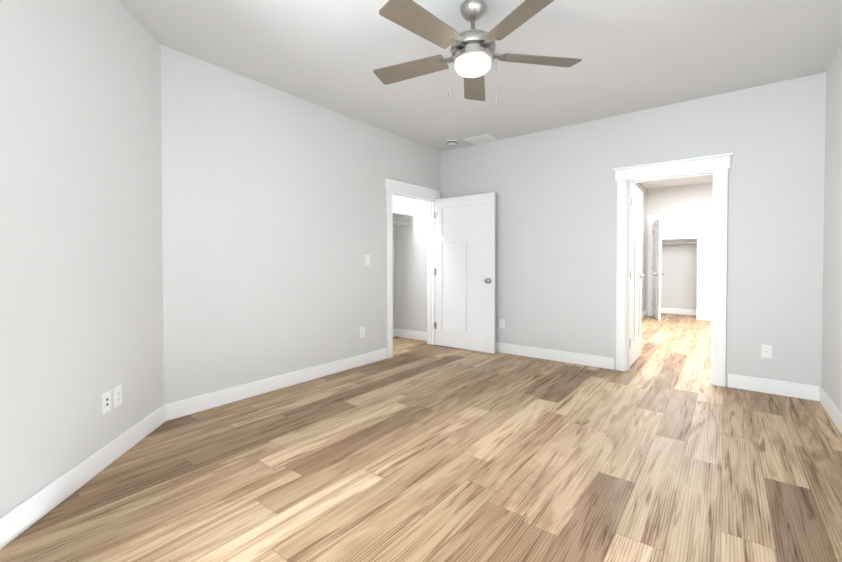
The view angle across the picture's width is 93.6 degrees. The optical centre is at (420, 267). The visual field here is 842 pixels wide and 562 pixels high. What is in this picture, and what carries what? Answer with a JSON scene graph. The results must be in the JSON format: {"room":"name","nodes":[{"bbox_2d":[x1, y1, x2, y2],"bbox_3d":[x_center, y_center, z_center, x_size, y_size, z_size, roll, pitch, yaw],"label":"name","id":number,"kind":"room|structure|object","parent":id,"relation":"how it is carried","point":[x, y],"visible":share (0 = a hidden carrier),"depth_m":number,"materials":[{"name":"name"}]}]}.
{"room":"empty bedroom","nodes":[
{"label":"empty bedroom","id":0,"kind":"room"},
{"bbox_2d":[0,0,163,516],"bbox_3d":[-1.788,-0.229,1.675,0.120,2.740,2.604,0,1,-7],"label":"wall","id":1,"kind":"structure","parent":0,"point":[81,296],"depth_m":2.02,"materials":[{"name":"paint"}]},
{"bbox_2d":[102,390,110,414],"bbox_3d":[-1.797,0.767,2.260,0.008,0.116,0.072,0,1,-7],"label":"outlet","id":2,"kind":"object","parent":1,"relation":"attached to","point":[106,401],"visible":1,"depth_m":2.25,"materials":[{"name":"white plastic"}]},
{"bbox_2d":[113,385,121,407],"bbox_3d":[-1.809,0.766,2.360,0.010,0.116,0.072,0,1,-7],"label":"electrical outlet","id":3,"kind":"object","parent":1,"relation":"attached to","point":[117,395],"visible":1,"depth_m":2.35,"materials":[{"name":"white plastic"}]},
{"bbox_2d":[0,342,841,549],"bbox_3d":[0.218,1.068,2.431,3.890,0.125,5.234,1,1,38],"label":"baseboard","id":4,"kind":"structure","parent":1,"relation":"attached to","point":[19,519],"depth_m":3.10,"materials":[{"name":"white wood"}]},
{"bbox_2d":[160,44,439,403],"bbox_3d":[-0.911,-0.266,4.231,0.120,2.740,3.734,1,1,38],"label":"wall","id":5,"kind":"structure","parent":0,"point":[274,216],"depth_m":3.51,"materials":[{"name":"paint"}]},
{"bbox_2d":[360,327,364,337],"bbox_3d":[-0.663,0.726,4.461,0.010,0.116,0.072,1,1,38],"label":"electrical outlet","id":6,"kind":"object","parent":5,"relation":"attached to","point":[362,331],"visible":1,"depth_m":4.46,"materials":[{"name":"white plastic"}]},
{"bbox_2d":[365,255,369,264],"bbox_3d":[-0.608,-0.090,4.514,0.016,0.116,0.072,1,1,38],"label":"light switch","id":7,"kind":"object","parent":5,"relation":"attached to","point":[367,259],"visible":1,"depth_m":4.51,"materials":[{"name":"white plastic"}]},
{"bbox_2d":[385,178,441,357],"bbox_3d":[-0.130,0.004,5.246,0.200,2.171,1.160,1,1,38],"label":"door frame","id":8,"kind":"structure","parent":5,"relation":"attached to","point":[429,196],"depth_m":5.20,"materials":[{"name":"white wood"}]},
{"bbox_2d":[434,192,495,353],"bbox_3d":[0.562,0.064,5.262,0.926,2.030,0.173,1,1,38],"label":"door","id":9,"kind":"structure","parent":5,"relation":"in","point":[464,271],"depth_m":5.22,"materials":[{"name":"white wood"}]},
{"bbox_2d":[393,195,395,328],"bbox_3d":[-1.151,-0.281,5.310,0.120,2.740,2.320,1,1,38],"label":"wall","id":10,"kind":"structure","parent":0,"point":[394,267],"depth_m":6.17,"materials":[{"name":"paint"}]},
{"bbox_2d":[393,212,413,224],"bbox_3d":[-0.925,-0.720,5.205,0.360,0.140,2.200,1,1,38],"label":"closet shelf","id":11,"kind":"object","parent":10,"relation":"attached to","point":[402,219],"visible":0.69,"depth_m":5.98,"materials":[{"name":"white wood"}]},
{"bbox_2d":[0,313,841,561],"bbox_3d":[1.895,1.146,4.801,5.850,0.100,11.534,1,1,38],"label":"floor","id":12,"kind":"structure","parent":0,"point":[663,449],"depth_m":2.18,"materials":[{"name":"brown wood"}]},
{"bbox_2d":[119,0,841,188],"bbox_3d":[1.895,-1.694,4.761,5.850,0.100,11.534,1,1,38],"label":"ceiling","id":13,"kind":"structure","parent":0,"point":[636,55],"depth_m":2.97,"materials":[{"name":"paint"}]},
{"bbox_2d":[447,140,456,144],"bbox_3d":[0.403,-1.631,5.152,0.136,0.036,0.136,1,1,38],"label":"smoke detector","id":14,"kind":"object","parent":13,"relation":"attached to","point":[451,142],"visible":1,"depth_m":5.11,"materials":[{"name":"white plastic"}]},
{"bbox_2d":[373,0,581,103],"bbox_3d":[0.289,-1.310,2.429,1.341,0.601,1.328,1,1,38],"label":"ceiling fan","id":15,"kind":"object","parent":13,"relation":"hanging from","point":[474,55],"visible":1,"depth_m":2.35,"materials":[{"name":"brown wood"}]},
{"bbox_2d":[463,134,496,144],"bbox_3d":[0.765,-1.640,5.073,0.340,0.017,0.298,1,1,38],"label":"ceiling vent","id":16,"kind":"object","parent":13,"relation":"in","point":[480,139],"visible":1,"depth_m":5.05,"materials":[{"name":"white metal"}]},
{"bbox_2d":[396,72,825,386],"bbox_3d":[1.759,-0.271,4.604,5.590,2.740,0.120,1,1,38],"label":"wall","id":17,"kind":"structure","parent":0,"point":[555,190],"depth_m":4.17,"materials":[{"name":"paint"}]},
{"bbox_2d":[393,329,426,340],"bbox_3d":[-0.778,1.029,5.117,0.730,0.125,2.200,1,1,38],"label":"baseboard","id":18,"kind":"structure","parent":17,"relation":"attached to","point":[410,334],"depth_m":6.01,"materials":[{"name":"white wood"}]},
{"bbox_2d":[499,319,504,328],"bbox_3d":[1.043,0.722,5.090,0.072,0.116,0.010,1,1,38],"label":"electrical outlet","id":19,"kind":"object","parent":17,"relation":"attached to","point":[501,323],"visible":1,"depth_m":5.09,"materials":[{"name":"white plastic"}]},
{"bbox_2d":[629,183,644,366],"bbox_3d":[2.495,0.079,4.618,0.131,2.020,0.757,1,1,38],"label":"door","id":20,"kind":"structure","parent":17,"relation":"in","point":[636,275],"depth_m":4.60,"materials":[{"name":"white wood"}]},
{"bbox_2d":[613,152,732,386],"bbox_3d":[2.519,0.022,4.022,1.010,2.171,0.200,1,1,38],"label":"door frame","id":21,"kind":"structure","parent":17,"relation":"attached to","point":[717,166],"depth_m":3.82,"materials":[{"name":"white wood"}]},
{"bbox_2d":[761,344,771,358],"bbox_3d":[3.075,0.745,3.516,0.072,0.116,0.017,1,1,38],"label":"outlet","id":22,"kind":"object","parent":17,"relation":"attached to","point":[766,351],"visible":1,"depth_m":3.52,"materials":[{"name":"white plastic"}]},
{"bbox_2d":[632,183,645,312],"bbox_3d":[3.571,-0.305,6.976,0.120,2.740,5.850,1,1,38],"label":"wall","id":23,"kind":"structure","parent":0,"point":[640,187],"depth_m":8.34,"materials":[{"name":"paint"}]},
{"bbox_2d":[641,310,645,318],"bbox_3d":[3.359,1.008,6.609,0.015,0.125,4.980,1,1,38],"label":"baseboard","id":24,"kind":"structure","parent":23,"relation":"attached to","point":[643,314],"depth_m":8.29,"materials":[{"name":"white wood"}]},
{"bbox_2d":[661,221,696,309],"bbox_3d":[5.865,-0.332,8.825,1.250,2.740,0.120,1,1,38],"label":"wall","id":25,"kind":"structure","parent":0,"point":[679,277],"depth_m":8.83,"materials":[{"name":"paint"}]},
{"bbox_2d":[661,308,696,314],"bbox_3d":[5.776,0.976,8.826,1.130,0.125,0.015,1,1,38],"label":"baseboard","id":26,"kind":"structure","parent":25,"relation":"attached to","point":[680,311],"depth_m":8.82,"materials":[{"name":"white wood"}]},
{"bbox_2d":[661,238,696,243],"bbox_3d":[5.670,-0.569,8.668,1.130,0.140,0.360,1,1,38],"label":"closet shelf","id":27,"kind":"object","parent":25,"relation":"attached to","point":[681,241],"visible":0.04,"depth_m":8.64,"materials":[{"name":"white wood"}]},
{"bbox_2d":[646,183,711,319],"bbox_3d":[5.952,-0.317,7.809,2.630,2.740,0.120,1,1,38],"label":"wall","id":28,"kind":"structure","parent":0,"point":[682,199],"depth_m":8.06,"materials":[{"name":"paint"}]},
{"bbox_2d":[652,218,664,320],"bbox_3d":[4.855,0.029,8.092,0.291,2.020,0.735,1,1,38],"label":"closet door","id":29,"kind":"structure","parent":28,"relation":"in","point":[657,273],"depth_m":8.03,"materials":[{"name":"white wood"}]},
{"bbox_2d":[647,212,705,319],"bbox_3d":[5.319,-0.039,8.278,1.040,2.171,0.162,1,1,38],"label":"door frame","id":30,"kind":"structure","parent":28,"relation":"attached to","point":[699,217],"depth_m":8.08,"materials":[{"name":"white wood"}]},
{"bbox_2d":[704,314,710,320],"bbox_3d":[6.311,0.995,7.466,1.580,0.125,0.015,1,1,38],"label":"baseboard","id":31,"kind":"structure","parent":28,"relation":"attached to","point":[706,316],"depth_m":7.90,"materials":[{"name":"white wood"}]},
{"bbox_2d":[822,43,841,412],"bbox_3d":[1.805,-0.222,1.187,0.120,2.740,5.234,1,1,38],"label":"wall","id":32,"kind":"structure","parent":0,"point":[832,331],"depth_m":3.00,"materials":[{"name":"paint"}]}
]}

